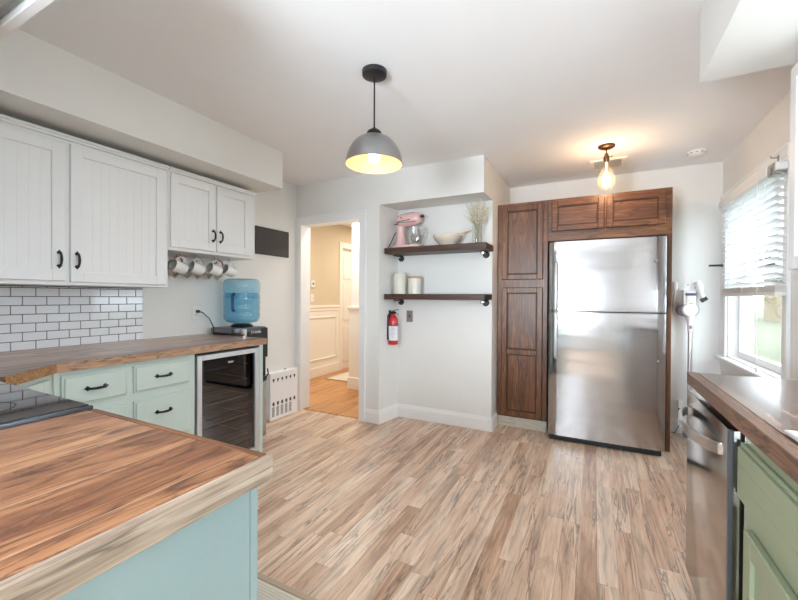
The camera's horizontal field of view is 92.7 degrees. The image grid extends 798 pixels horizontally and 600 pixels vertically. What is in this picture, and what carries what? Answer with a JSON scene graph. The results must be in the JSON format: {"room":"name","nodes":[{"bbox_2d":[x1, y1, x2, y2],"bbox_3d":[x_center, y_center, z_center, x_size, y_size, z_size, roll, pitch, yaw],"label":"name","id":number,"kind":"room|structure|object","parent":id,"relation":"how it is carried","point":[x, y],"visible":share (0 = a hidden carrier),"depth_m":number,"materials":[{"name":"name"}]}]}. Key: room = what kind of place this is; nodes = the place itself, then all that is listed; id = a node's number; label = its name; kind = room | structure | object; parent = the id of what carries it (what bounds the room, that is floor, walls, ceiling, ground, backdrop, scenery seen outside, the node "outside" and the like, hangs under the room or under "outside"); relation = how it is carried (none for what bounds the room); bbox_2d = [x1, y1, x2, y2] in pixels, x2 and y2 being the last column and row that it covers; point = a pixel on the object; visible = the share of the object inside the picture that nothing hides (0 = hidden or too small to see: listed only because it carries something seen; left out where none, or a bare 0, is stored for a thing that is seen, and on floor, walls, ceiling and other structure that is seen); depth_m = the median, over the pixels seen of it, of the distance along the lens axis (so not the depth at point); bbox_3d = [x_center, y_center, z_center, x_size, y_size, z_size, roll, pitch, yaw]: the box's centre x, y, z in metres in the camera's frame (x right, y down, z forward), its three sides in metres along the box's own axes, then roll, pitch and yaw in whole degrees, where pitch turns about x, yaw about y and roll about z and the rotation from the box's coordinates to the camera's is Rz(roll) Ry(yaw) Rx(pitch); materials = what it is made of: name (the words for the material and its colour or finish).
{"room":"kitchen","nodes":[
{"label":"kitchen","id":0,"kind":"room"},
{"bbox_2d":[0,28,282,192],"bbox_3d":[-1.782,-1.069,2.173,0.562,0.300,2.485,1,0,27],"label":"soffit","id":1,"kind":"structure","parent":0,"point":[43,84],"depth_m":2.10,"materials":[{"name":"paint"}]},
{"bbox_2d":[0,181,296,372],"bbox_3d":[-1.900,-0.017,2.684,0.122,2.413,3.277,1,0,27],"label":"wall","id":2,"kind":"structure","parent":0,"point":[167,312],"depth_m":2.94,"materials":[{"name":"paint"}]},
{"bbox_2d":[0,113,168,287],"bbox_3d":[-2.011,-0.482,1.912,0.399,0.803,1.525,1,0,27],"label":"upper cabinet","id":3,"kind":"object","parent":2,"relation":"attached to","point":[75,211],"visible":1,"depth_m":2.06,"materials":[{"name":"wood"}]},
{"bbox_2d":[168,264,222,279],"bbox_3d":[-1.650,-0.231,2.981,0.075,0.121,0.588,1,0,27],"label":"mug rack","id":4,"kind":"object","parent":2,"relation":"attached to","point":[172,273],"visible":0.33,"depth_m":3.04,"materials":[{"name":"brown wood"}]},
{"bbox_2d":[192,306,199,319],"bbox_3d":[-1.639,0.103,3.076,0.009,0.115,0.070,1,0,27],"label":"wall outlet","id":5,"kind":"object","parent":2,"relation":"attached to","point":[195,316],"visible":0.94,"depth_m":3.07,"materials":[{"name":"white plastic"}]},
{"bbox_2d":[196,310,213,331],"bbox_3d":[-1.568,0.171,3.087,0.142,0.179,0.039,0,0,-23],"label":"power cord","id":6,"kind":"object","parent":2,"relation":"attached to","point":[197,311],"visible":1,"depth_m":3.07,"materials":[{"name":"plastic"}]},
{"bbox_2d":[168,166,256,260],"bbox_3d":[-1.494,-0.613,2.916,0.399,0.551,0.731,1,0,27],"label":"upper cabinet","id":7,"kind":"object","parent":2,"relation":"attached to","point":[208,218],"visible":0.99,"depth_m":2.78,"materials":[{"name":"wood"}]},
{"bbox_3d":[-1.564,-0.318,2.693,0.003,0.032,0.021,1,0,27],"label":"hook","id":8,"kind":"object","parent":7,"relation":"attached to","visible":0},
{"bbox_2d":[169,256,188,273],"bbox_3d":[-1.561,-0.248,2.701,0.084,0.127,0.110,1,0,27],"label":"coffee mug","id":9,"kind":"object","parent":8,"relation":"hanging from","point":[177,266],"visible":1,"depth_m":2.69,"materials":[{"name":"white ceramic"}]},
{"bbox_3d":[-1.504,-0.319,2.811,0.003,0.032,0.021,1,0,27],"label":"hook","id":10,"kind":"object","parent":7,"relation":"attached to","visible":0},
{"bbox_2d":[188,258,204,274],"bbox_3d":[-1.500,-0.248,2.818,0.084,0.127,0.110,1,0,27],"label":"coffee mug","id":11,"kind":"object","parent":10,"relation":"hanging from","point":[194,267],"visible":0.93,"depth_m":2.81,"materials":[{"name":"white ceramic"}]},
{"bbox_3d":[-1.435,-0.319,2.944,0.003,0.032,0.021,1,0,27],"label":"hook","id":12,"kind":"object","parent":7,"relation":"attached to","visible":0},
{"bbox_2d":[206,260,222,275],"bbox_3d":[-1.432,-0.249,2.952,0.084,0.127,0.110,1,0,27],"label":"coffee mug","id":13,"kind":"object","parent":12,"relation":"hanging from","point":[211,268],"visible":1,"depth_m":2.94,"materials":[{"name":"white ceramic"}]},
{"bbox_3d":[-1.373,-0.320,3.065,0.003,0.032,0.021,1,0,27],"label":"hook","id":14,"kind":"object","parent":7,"relation":"attached to","visible":0},
{"bbox_2d":[222,261,236,276],"bbox_3d":[-1.370,-0.250,3.072,0.084,0.127,0.110,1,0,27],"label":"coffee mug","id":15,"kind":"object","parent":14,"relation":"hanging from","point":[228,270],"visible":0.96,"depth_m":3.06,"materials":[{"name":"white ceramic"}]},
{"bbox_3d":[-1.632,-0.319,2.779,0.003,0.032,0.021,1,0,27],"label":"hook","id":16,"kind":"object","parent":7,"relation":"attached to","visible":0},
{"bbox_2d":[168,256,182,269],"bbox_3d":[-1.629,-0.262,2.787,0.084,0.126,0.108,1,0,27],"label":"coffee mug","id":17,"kind":"object","parent":16,"relation":"hanging from","point":[170,260],"visible":0.27,"depth_m":2.77,"materials":[{"name":"white ceramic"}]},
{"bbox_2d":[255,225,288,257],"bbox_3d":[-1.259,-0.573,3.787,0.020,0.265,0.440,1,0,27],"label":"chalkboard","id":18,"kind":"object","parent":2,"relation":"attached to","point":[268,241],"visible":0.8,"depth_m":3.76,"materials":[{"name":"black"}]},
{"bbox_2d":[304,408,357,418],"bbox_3d":[-0.703,1.183,3.980,0.730,0.006,0.045,1,0,27],"label":"trim","id":19,"kind":"structure","parent":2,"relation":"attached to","point":[356,417],"depth_m":3.96,"materials":[{"name":"brown wood"}]},
{"bbox_2d":[296,209,366,421],"bbox_3d":[-0.687,0.151,3.966,0.888,2.070,0.164,1,0,27],"label":"trim","id":20,"kind":"structure","parent":2,"relation":"attached to","point":[303,224],"depth_m":4.08,"materials":[{"name":"paint"}]},
{"bbox_2d":[310,224,351,305],"bbox_3d":[-1.005,-0.040,6.355,0.120,2.413,3.815,1,0,27],"label":"wall","id":21,"kind":"structure","parent":0,"point":[324,240],"depth_m":5.96,"materials":[{"name":"paint"}]},
{"bbox_2d":[310,280,314,287],"bbox_3d":[-1.280,-0.237,5.655,0.026,0.105,0.090,1,0,27],"label":"thermostat","id":22,"kind":"object","parent":21,"relation":"attached to","point":[312,283],"visible":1,"depth_m":5.63,"materials":[{"name":"white plastic"}]},
{"bbox_2d":[310,305,339,378],"bbox_3d":[-1.393,0.629,5.448,0.030,1.085,1.810,1,0,27],"label":"wainscoting","id":23,"kind":"structure","parent":21,"relation":"attached to","point":[324,319],"depth_m":5.91,"materials":[{"name":"beige paint"}]},
{"bbox_2d":[339,242,351,370],"bbox_3d":[-0.803,0.106,6.683,0.102,2.122,0.930,1,0,27],"label":"door","id":24,"kind":"structure","parent":21,"relation":"in","point":[345,256],"depth_m":6.47,"materials":[{"name":"beige paint"}]},
{"bbox_2d":[352,223,358,305],"bbox_3d":[0.289,-0.029,5.761,0.955,2.413,3.390,1,0,27],"label":"wall","id":25,"kind":"structure","parent":0,"point":[355,226],"depth_m":5.00,"materials":[{"name":"paint"}]},
{"bbox_2d":[347,306,358,390],"bbox_3d":[-0.218,0.632,4.880,0.980,1.100,0.185,1,0,27],"label":"wainscoting","id":26,"kind":"structure","parent":25,"relation":"attached to","point":[353,379],"depth_m":4.99,"materials":[{"name":"beige paint"}]},
{"bbox_2d":[378,403,397,424],"bbox_3d":[-0.104,1.125,3.768,0.018,0.132,0.323,1,1,36],"label":"baseboard","id":27,"kind":"structure","parent":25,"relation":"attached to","point":[386,414],"depth_m":3.75,"materials":[{"name":"paint"}]},
{"bbox_2d":[297,155,509,416],"bbox_3d":[-0.412,-0.022,4.371,3.070,2.413,1.083,1,0,27],"label":"wall","id":28,"kind":"structure","parent":0,"point":[445,358],"depth_m":3.66,"materials":[{"name":"paint"}]},
{"bbox_2d":[387,309,398,344],"bbox_3d":[-0.050,0.264,3.760,0.119,0.350,0.099,1,0,27],"label":"fire extinguisher","id":29,"kind":"object","parent":28,"relation":"attached to","point":[392,334],"visible":1,"depth_m":3.73,"materials":[{"name":"metal"}]},
{"bbox_2d":[407,310,412,321],"bbox_3d":[0.106,0.163,3.829,0.070,0.115,0.014,1,0,27],"label":"wall switch","id":30,"kind":"object","parent":28,"relation":"attached to","point":[409,313],"visible":1,"depth_m":3.83,"materials":[{"name":"metal"}]},
{"bbox_2d":[365,403,497,431],"bbox_3d":[0.311,1.128,3.693,1.264,0.132,0.291,0,0,11],"label":"baseboard","id":31,"kind":"structure","parent":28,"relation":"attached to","point":[471,421],"depth_m":3.65,"materials":[{"name":"paint"}]},
{"bbox_2d":[384,294,491,305],"bbox_3d":[0.350,-0.001,3.561,0.978,0.109,0.264,1,0,27],"label":"shelf","id":32,"kind":"object","parent":28,"relation":"attached to","point":[484,298],"visible":1,"depth_m":3.43,"materials":[{"name":"brown wood"}]},
{"bbox_2d":[393,273,405,293],"bbox_3d":[0.009,-0.161,3.739,0.127,0.205,0.127,1,0,27],"label":"canister","id":33,"kind":"object","parent":32,"relation":"on","point":[399,279],"visible":0.91,"depth_m":3.69,"materials":[{"name":"ceramic"}]},
{"bbox_2d":[408,276,420,293],"bbox_3d":[0.149,-0.142,3.667,0.127,0.170,0.127,1,0,27],"label":"canister","id":34,"kind":"object","parent":32,"relation":"on","point":[414,282],"visible":0.89,"depth_m":3.61,"materials":[{"name":"ceramic"}]},
{"bbox_2d":[384,242,493,261],"bbox_3d":[0.357,-0.440,3.556,0.988,0.110,0.264,1,0,27],"label":"shelf","id":35,"kind":"object","parent":28,"relation":"attached to","point":[484,248],"visible":1,"depth_m":3.46,"materials":[{"name":"brown wood"}]},
{"bbox_2d":[388,212,427,247],"bbox_3d":[0.107,-0.672,3.674,0.383,0.349,0.224,1,0,27],"label":"stand mixer","id":36,"kind":"object","parent":35,"relation":"on","point":[403,221],"visible":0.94,"depth_m":3.66,"materials":[{"name":"pink metal"}]},
{"bbox_2d":[433,233,463,244],"bbox_3d":[0.455,-0.546,3.508,0.287,0.103,0.274,1,0,27],"label":"mixing bowl","id":37,"kind":"object","parent":35,"relation":"on","point":[440,238],"visible":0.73,"depth_m":3.42,"materials":[{"name":"ceramic"}]},
{"bbox_3d":[0.694,-0.587,3.385,0.088,0.190,0.088,1,0,27],"label":"glass vase","id":38,"kind":"object","parent":35,"relation":"on","visible":0},
{"bbox_2d":[464,199,489,242],"bbox_3d":[0.688,-0.701,3.379,0.185,0.386,0.242,0,0,-29],"label":"dried flowers","id":39,"kind":"object","parent":38,"relation":"in","point":[480,216],"visible":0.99,"depth_m":3.37,"materials":[{"name":"beige plant"}]},
{"bbox_2d":[18,0,795,227],"bbox_3d":[-0.352,-1.262,2.311,5.040,0.100,10.400,1,0,27],"label":"ceiling","id":40,"kind":"structure","parent":0,"point":[534,88],"depth_m":2.04,"materials":[{"name":"paint"}]},
{"bbox_2d":[345,64,402,173],"bbox_3d":[-0.131,-0.962,2.014,0.302,0.492,0.302,1,0,27],"label":"pendant lamp","id":41,"kind":"object","parent":40,"relation":"hanging from","point":[372,152],"visible":1,"depth_m":1.98,"materials":[{"name":"metal"}]},
{"bbox_2d":[597,143,615,190],"bbox_3d":[1.625,-1.033,2.982,0.128,0.348,0.128,1,0,27],"label":"ceiling light","id":42,"kind":"object","parent":40,"relation":"attached to","point":[607,146],"visible":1,"depth_m":2.97,"materials":[{"name":"brown metal"}]},
{"bbox_2d":[603,149,608,162],"bbox_3d":[1.626,-1.133,2.982,0.042,0.108,0.042,1,0,27],"label":"socket","id":43,"kind":"object","parent":42,"relation":"attached to","point":[606,156],"depth_m":2.97,"materials":[{"name":"brown metal"}]},
{"bbox_2d":[589,156,626,171],"bbox_3d":[1.848,-1.200,3.373,0.282,0.017,0.280,1,0,27],"label":"ceiling vent","id":44,"kind":"object","parent":40,"relation":"in","point":[618,162],"visible":0.89,"depth_m":3.36,"materials":[{"name":"beige paint"}]},
{"bbox_2d":[686,148,706,157],"bbox_3d":[2.412,-1.186,3.083,0.132,0.034,0.132,1,0,27],"label":"smoke detector","id":45,"kind":"object","parent":40,"relation":"attached to","point":[694,153],"visible":1,"depth_m":3.05,"materials":[{"name":"white plastic"}]},
{"bbox_2d":[257,367,696,599],"bbox_3d":[-0.365,1.250,2.330,5.040,0.100,10.400,1,0,27],"label":"floor","id":46,"kind":"structure","parent":0,"point":[398,508],"depth_m":2.16,"materials":[{"name":"brown wood"}]},
{"bbox_2d":[16,375,52,394],"bbox_3d":[-2.004,0.765,1.432,0.871,0.866,0.937,1,0,27],"label":"base cabinet","id":47,"kind":"object","parent":46,"relation":"on","point":[44,384],"visible":0.06,"depth_m":1.66,"materials":[{"name":"wood"}]},
{"bbox_2d":[0,334,266,384],"bbox_3d":[-1.710,0.308,1.978,0.885,0.044,2.181,1,0,27],"label":"countertop","id":48,"kind":"structure","parent":47,"relation":"on","point":[21,366],"depth_m":2.07,"materials":[{"name":"brown wood"}]},
{"bbox_2d":[0,381,92,428],"bbox_3d":[-1.322,0.734,0.948,0.764,0.903,0.701,1,0,27],"label":"range","id":49,"kind":"object","parent":46,"relation":"on","point":[19,405],"visible":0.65,"depth_m":1.02,"materials":[{"name":"metal"}]},
{"bbox_2d":[53,354,194,433],"bbox_3d":[-1.697,0.761,2.191,0.722,0.866,0.691,1,0,27],"label":"base cabinet","id":50,"kind":"object","parent":46,"relation":"on","point":[161,392],"visible":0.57,"depth_m":2.07,"materials":[{"name":"wood"}]},
{"bbox_2d":[56,487,257,599],"bbox_3d":[-0.758,0.780,0.522,0.617,0.863,0.869,1,0,27],"label":"base cabinet","id":51,"kind":"object","parent":46,"relation":"on","point":[213,557],"visible":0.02,"depth_m":0.65,"materials":[{"name":"wood"}]},
{"bbox_2d":[0,409,272,599],"bbox_3d":[-0.745,0.325,0.496,0.661,0.046,0.899,1,0,27],"label":"countertop","id":52,"kind":"structure","parent":51,"relation":"on","point":[84,493],"depth_m":0.61,"materials":[{"name":"brown wood"}]},
{"bbox_2d":[194,346,258,450],"bbox_3d":[-1.430,0.761,2.731,0.648,0.842,0.490,1,0,27],"label":"wine cooler","id":53,"kind":"object","parent":46,"relation":"on","point":[226,381],"visible":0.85,"depth_m":2.59,"materials":[{"name":"glass"}]},
{"bbox_2d":[211,323,268,435],"bbox_3d":[-1.333,0.688,3.209,0.336,0.972,0.330,1,0,27],"label":"water dispenser","id":54,"kind":"object","parent":46,"relation":"on","point":[236,329],"visible":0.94,"depth_m":3.20,"materials":[{"name":"plastic"}]},
{"bbox_2d":[223,278,259,322],"bbox_3d":[-1.339,0.013,3.235,0.293,0.381,0.303,1,0,27],"label":"water bottle","id":55,"kind":"object","parent":54,"relation":"on","point":[232,294],"visible":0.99,"depth_m":3.16,"materials":[{"name":"blue plastic"}]},
{"bbox_2d":[263,368,268,380],"bbox_3d":[-1.204,0.639,3.154,0.056,0.102,0.293,1,0,27],"label":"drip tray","id":56,"kind":"object","parent":54,"relation":"on","point":[264,369],"depth_m":3.27,"materials":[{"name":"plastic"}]},
{"bbox_2d":[255,345,262,452],"bbox_3d":[-1.322,0.757,2.982,0.666,0.866,0.036,1,0,27],"label":"cabinet end panel","id":57,"kind":"object","parent":46,"relation":"on","point":[259,346],"visible":0.06,"depth_m":2.83,"materials":[{"name":"white wood"}]},
{"bbox_2d":[266,367,297,421],"bbox_3d":[-1.194,0.940,3.871,0.086,0.481,0.385,1,0,27],"label":"heater cover","id":58,"kind":"object","parent":46,"relation":"on","point":[281,385],"visible":0.97,"depth_m":3.81,"materials":[{"name":"white metal"}]},
{"bbox_2d":[257,572,316,599],"bbox_3d":[-0.731,1.200,1.388,1.370,0.012,0.610,1,0,27],"label":"rug","id":59,"kind":"object","parent":46,"relation":"on","point":[268,588],"visible":0.02,"depth_m":1.56,"materials":[{"name":"beige fabric"}]},
{"bbox_2d":[325,371,348,381],"bbox_3d":[-0.629,1.168,5.828,0.670,0.012,0.760,1,0,27],"label":"rug","id":60,"kind":"object","parent":46,"relation":"on","point":[343,376],"visible":0.35,"depth_m":5.71,"materials":[{"name":"beige fabric"}]},
{"bbox_2d":[497,200,550,431],"bbox_3d":[1.266,0.147,3.782,0.447,2.102,0.593,1,0,27],"label":"pantry cabinet","id":61,"kind":"object","parent":46,"relation":"on","point":[523,310],"visible":0.98,"depth_m":3.52,"materials":[{"name":"brown wood"}]},
{"bbox_2d":[548,234,666,455],"bbox_3d":[1.800,0.348,3.359,0.836,1.712,0.742,1,0,27],"label":"refrigerator","id":62,"kind":"object","parent":46,"relation":"on","point":[607,366],"visible":1,"depth_m":3.06,"materials":[{"name":"metal"}]},
{"bbox_2d":[548,187,672,451],"bbox_3d":[1.874,0.153,3.469,0.920,2.102,0.593,1,0,27],"label":"tall cabinet","id":63,"kind":"object","parent":46,"relation":"on","point":[641,213],"visible":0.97,"depth_m":3.15,"materials":[{"name":"brown wood"}]},
{"bbox_2d":[678,389,744,599],"bbox_3d":[1.331,0.790,1.234,0.678,0.855,0.561,1,0,27],"label":"dishwasher","id":64,"kind":"object","parent":46,"relation":"on","point":[714,509],"visible":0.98,"depth_m":1.25,"materials":[{"name":"metal"}]},
{"bbox_2d":[737,437,797,599],"bbox_3d":[0.776,0.794,0.057,0.618,0.860,2.005,1,0,27],"label":"base cabinet","id":65,"kind":"object","parent":46,"relation":"on","point":[769,496],"visible":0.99,"depth_m":0.90,"materials":[{"name":"wood"}]},
{"bbox_2d":[687,372,797,483],"bbox_3d":[0.909,0.336,0.317,0.632,0.048,2.592,1,0,27],"label":"countertop","id":66,"kind":"structure","parent":65,"relation":"on","point":[761,409],"depth_m":1.10,"materials":[{"name":"brown wood"}]},
{"bbox_2d":[784,430,797,441],"bbox_3d":[0.942,0.402,0.395,0.540,0.201,0.808,1,0,27],"label":"sink","id":67,"kind":"object","parent":66,"relation":"in","point":[793,434],"visible":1,"depth_m":0.85,"materials":[{"name":"white ceramic"}]},
{"bbox_2d":[510,162,722,418],"bbox_3d":[2.057,-0.004,3.777,2.065,2.413,0.120,1,0,27],"label":"wall","id":68,"kind":"structure","parent":0,"point":[697,189],"depth_m":3.43,"materials":[{"name":"paint"}]},
{"bbox_2d":[670,417,685,432],"bbox_3d":[2.609,1.142,3.423,0.440,0.132,0.016,1,0,27],"label":"baseboard","id":69,"kind":"structure","parent":68,"relation":"attached to","point":[674,424],"depth_m":3.47,"materials":[{"name":"paint"}]},
{"bbox_2d":[673,400,684,432],"bbox_3d":[2.517,1.057,3.445,0.105,0.299,0.040,1,0,27],"label":"charger","id":70,"kind":"object","parent":68,"relation":"attached to","point":[680,403],"visible":0.48,"depth_m":3.42,"materials":[{"name":"plastic"}]},
{"bbox_2d":[677,283,696,290],"bbox_3d":[2.605,-0.099,3.420,0.184,0.114,0.014,1,0,27],"label":"wall bracket","id":71,"kind":"object","parent":68,"relation":"attached to","point":[686,286],"visible":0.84,"depth_m":3.42,"materials":[{"name":"plastic"}]},
{"bbox_2d":[673,282,677,307],"bbox_3d":[2.502,-0.046,3.447,0.036,0.237,0.036,1,0,27],"label":"tool","id":72,"kind":"object","parent":71,"relation":"hanging from","point":[675,284],"visible":1,"depth_m":3.44,"materials":[{"name":"white plastic"}]},
{"bbox_2d":[676,290,698,437],"bbox_3d":[2.605,0.559,3.340,0.277,1.300,0.138,1,0,27],"label":"stick vacuum","id":73,"kind":"object","parent":71,"relation":"hanging from","point":[688,308],"visible":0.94,"depth_m":3.35,"materials":[{"name":"white plastic"}]},
{"bbox_2d":[676,304,682,315],"bbox_3d":[2.547,0.090,3.399,0.112,0.111,0.078,1,0,27],"label":"cup","id":74,"kind":"object","parent":73,"relation":"on","point":[679,309],"depth_m":3.38,"materials":[{"name":"plastic"}]},
{"bbox_2d":[695,280,707,302],"bbox_3d":[2.663,-0.076,3.355,0.091,0.197,0.075,1,0,27],"label":"tool","id":75,"kind":"object","parent":71,"relation":"hanging from","point":[699,285],"visible":1,"depth_m":3.33,"materials":[{"name":"plastic"}]},
{"bbox_2d":[700,0,797,82],"bbox_3d":[0.927,-1.040,0.292,0.605,0.300,2.577,1,0,27],"label":"wall","id":76,"kind":"structure","parent":0,"point":[738,37],"depth_m":1.34,"materials":[{"name":"paint"}]},
{"bbox_2d":[721,90,791,374],"bbox_3d":[1.157,0.020,-0.067,0.150,2.413,7.540,1,0,27],"label":"wall","id":77,"kind":"structure","parent":0,"point":[772,133],"depth_m":2.57,"materials":[{"name":"paint"}]},
{"bbox_2d":[713,142,790,379],"bbox_3d":[2.548,-0.144,2.695,0.205,1.495,1.345,1,0,27],"label":"window","id":78,"kind":"structure","parent":77,"relation":"in","point":[735,356],"depth_m":2.95,"materials":[{"name":"paint"}]},
{"bbox_2d":[709,263,722,266],"bbox_3d":[2.712,-0.295,3.260,0.092,0.032,0.032,1,0,27],"label":"curtain rod","id":79,"kind":"object","parent":78,"relation":"attached to","point":[721,264],"visible":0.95,"depth_m":3.25,"materials":[{"name":"plastic"}]},
{"bbox_2d":[719,160,788,372],"bbox_3d":[2.402,-0.172,2.635,0.069,1.254,1.085,1,0,27],"label":"window blind","id":80,"kind":"object","parent":78,"relation":"attached to","point":[753,207],"visible":1,"depth_m":2.46,"materials":[{"name":"paint"}]},
{"bbox_2d":[788,62,797,275],"bbox_3d":[1.575,-0.492,1.265,0.331,0.802,0.255,1,0,27],"label":"upper cabinet","id":81,"kind":"object","parent":77,"relation":"attached to","point":[793,174],"visible":1,"depth_m":1.41,"materials":[{"name":"white wood"}]},
{"bbox_2d":[790,270,797,379],"bbox_3d":[2.142,0.091,2.036,0.020,2.250,0.140,1,0,27],"label":"trim","id":82,"kind":"structure","parent":77,"relation":"attached to","point":[794,292],"depth_m":2.06,"materials":[{"name":"paint"}]},
{"bbox_3d":[-1.882,-0.002,0.777,1.678,2.413,0.100,1,0,27],"label":"wall","id":83,"kind":"structure","parent":0,"visible":0},
{"bbox_2d":[0,0,54,40],"bbox_3d":[-1.316,-0.987,0.868,0.850,0.437,0.587,1,0,27],"label":"range hood","id":84,"kind":"object","parent":83,"relation":"attached to","point":[13,13],"visible":1,"depth_m":1.03,"materials":[{"name":"paint"}]},
{"label":"outside","id":85,"kind":"structure","parent":0,"visible":0},
{"bbox_2d":[752,309,781,363],"bbox_3d":[40.921,2.018,12.702,58.800,0.150,120.000,1,0,27],"label":"lawn","id":86,"kind":"structure","parent":85,"point":[768,333],"depth_m":17.59,"materials":[{"name":"green plant"}]},
{"bbox_2d":[753,237,781,284],"bbox_3d":[12.946,-0.233,11.880,5.167,4.074,4.522,1,0,27],"label":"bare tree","id":87,"kind":"object","parent":86,"relation":"on","point":[780,279],"visible":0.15,"depth_m":12.04,"materials":[{"name":"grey plant"}]},
{"bbox_2d":[758,234,782,321],"bbox_3d":[36.111,-1.901,28.229,9.000,7.400,12.800,0,1,-38],"label":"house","id":88,"kind":"structure","parent":86,"relation":"on","point":[772,312],"depth_m":30.17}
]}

